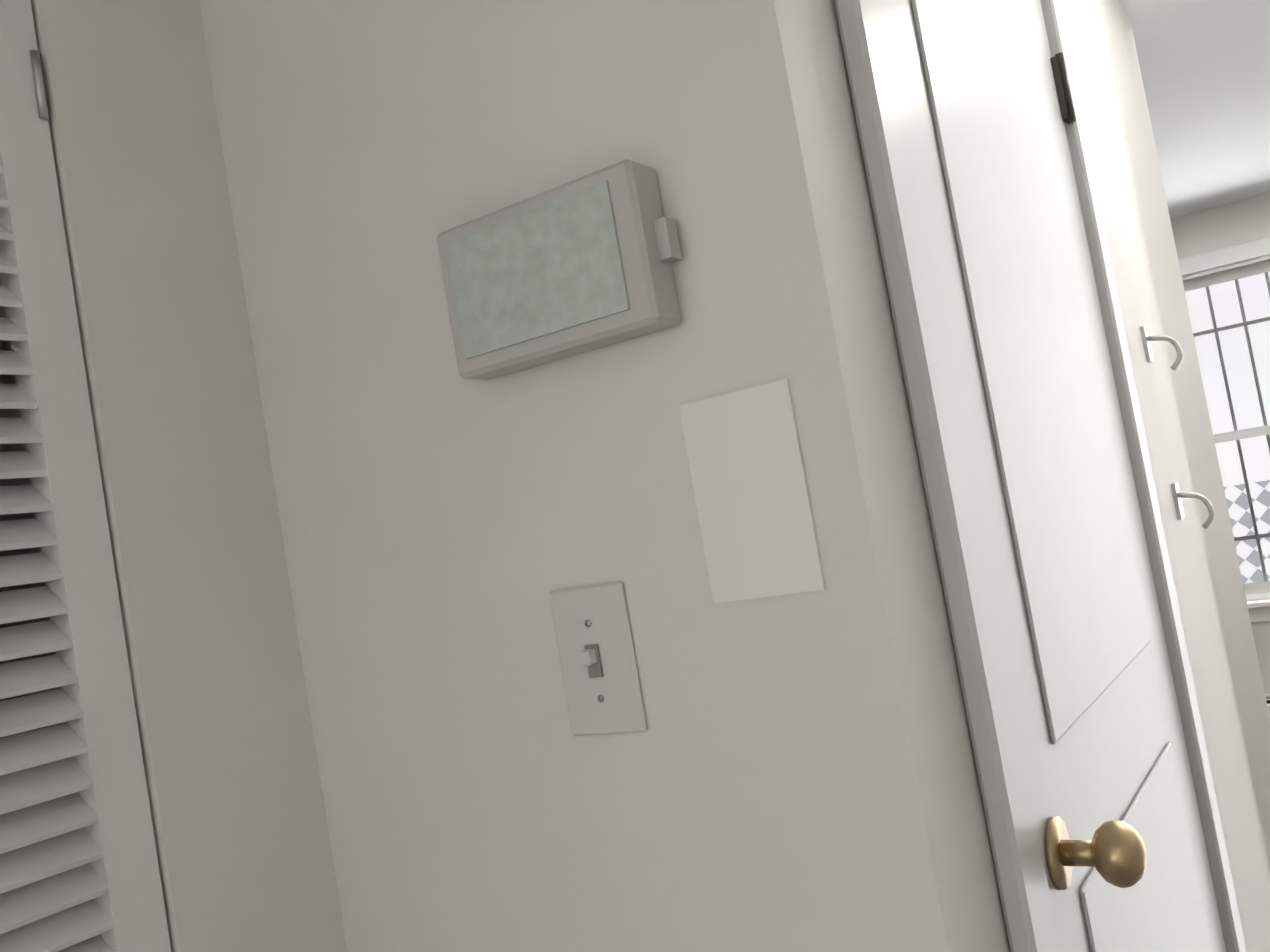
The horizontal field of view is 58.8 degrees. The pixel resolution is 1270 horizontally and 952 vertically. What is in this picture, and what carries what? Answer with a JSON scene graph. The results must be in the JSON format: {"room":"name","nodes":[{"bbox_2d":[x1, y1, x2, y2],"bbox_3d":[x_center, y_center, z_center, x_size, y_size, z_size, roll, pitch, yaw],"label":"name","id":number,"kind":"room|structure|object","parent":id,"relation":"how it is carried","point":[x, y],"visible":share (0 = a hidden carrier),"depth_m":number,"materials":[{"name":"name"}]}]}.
{"room":"hallway","nodes":[
{"label":"hallway","id":0,"kind":"room"},
{"bbox_2d":[30,0,346,951],"bbox_3d":[-0.587,0.323,0.742,0.100,2.300,0.890,-12,-3,33],"label":"wall","id":1,"kind":"structure","parent":0,"point":[224,720],"depth_m":1.00,"materials":[{"name":"paint"}]},
{"bbox_2d":[0,0,170,951],"bbox_3d":[-0.564,0.427,0.702,0.126,2.053,0.597,-12,-3,33],"label":"door","id":2,"kind":"structure","parent":1,"relation":"in","point":[79,869],"depth_m":0.92,"materials":[{"name":"paint"}]},
{"bbox_2d":[0,0,999,951],"bbox_3d":[-0.636,0.364,1.367,2.072,2.300,0.100,-12,-3,33],"label":"wall","id":3,"kind":"structure","parent":0,"point":[786,772],"depth_m":0.90,"materials":[{"name":"paint"}]},
{"bbox_2d":[437,159,681,379],"bbox_3d":[-0.061,-0.156,0.876,0.205,0.122,0.043,-12,-3,33],"label":"thermostat","id":4,"kind":"object","parent":3,"relation":"attached to","point":[580,265],"visible":0.98,"depth_m":0.85,"materials":[{"name":"grey plastic"}]},
{"bbox_2d":[549,582,646,735],"bbox_3d":[-0.033,0.147,0.892,0.072,0.118,0.018,-12,-3,33],"label":"light switch","id":5,"kind":"object","parent":3,"relation":"attached to","point":[598,661],"visible":1,"depth_m":0.89,"materials":[{"name":"white plastic"}]},
{"bbox_2d":[679,379,826,602],"bbox_3d":[0.084,0.013,0.816,0.090,0.150,0.004,-12,-3,33],"label":"blank wall plate","id":6,"kind":"object","parent":3,"relation":"attached to","point":[752,497],"visible":1,"depth_m":0.81,"materials":[{"name":"white plastic"}]},
{"bbox_2d":[824,0,1269,951],"bbox_3d":[0.740,0.144,1.701,0.100,2.300,1.980,-12,-3,33],"label":"door frame","id":7,"kind":"structure","parent":0,"point":[1220,642],"depth_m":1.98,"materials":[{"name":"paint"}]},
{"bbox_2d":[834,0,1246,951],"bbox_3d":[0.553,0.245,1.220,0.080,2.115,0.930,-12,-3,33],"label":"hall door","id":8,"kind":"structure","parent":7,"relation":"in","point":[1090,750],"depth_m":1.12,"materials":[{"name":"grey paint"}]},
{"bbox_2d":[1140,326,1182,370],"bbox_3d":[0.893,-0.216,1.902,0.054,0.083,0.040,-12,-3,33],"label":"coat hook","id":9,"kind":"object","parent":7,"relation":"attached to","point":[1146,339],"depth_m":1.90,"materials":[{"name":"metal"}]},
{"bbox_2d":[1171,483,1214,528],"bbox_3d":[0.939,0.049,1.889,0.054,0.083,0.040,-12,-3,33],"label":"coat hook","id":10,"kind":"object","parent":7,"relation":"attached to","point":[1178,495],"depth_m":1.89,"materials":[{"name":"metal"}]},
{"bbox_2d":[1118,0,1269,218],"bbox_3d":[0.825,-1.084,3.178,3.232,0.262,4.870,-12,-3,33],"label":"ceiling","id":11,"kind":"structure","parent":0,"point":[1205,68],"depth_m":3.21,"materials":[{"name":"paint"}]},
{"bbox_2d":[1170,192,1269,692],"bbox_3d":[1.823,0.149,5.417,4.450,2.300,0.140,-12,-3,33],"label":"wall","id":12,"kind":"structure","parent":0,"point":[1225,225],"depth_m":4.81,"materials":[{"name":"paint"}]},
{"bbox_2d":[1178,236,1269,622],"bbox_3d":[2.642,-0.182,4.837,0.930,1.595,0.185,-12,-3,33],"label":"window","id":13,"kind":"structure","parent":12,"relation":"in","point":[1206,270],"depth_m":4.86,"materials":[{"name":"clear glass"}]},
{"bbox_2d":[1265,693,1269,716],"bbox_3d":[2.580,1.050,4.855,2.350,0.211,0.068,-12,-3,33],"label":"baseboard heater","id":14,"kind":"object","parent":12,"relation":"attached to","point":[1267,695],"depth_m":4.76,"materials":[{"name":"metal"}]},
{"label":"outside","id":15,"kind":"structure","parent":0,"visible":0},
{"bbox_2d":[1185,272,1269,582],"bbox_3d":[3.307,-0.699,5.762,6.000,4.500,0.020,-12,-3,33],"label":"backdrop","id":16,"kind":"structure","parent":15,"point":[1232,463],"depth_m":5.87,"materials":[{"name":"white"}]}
]}

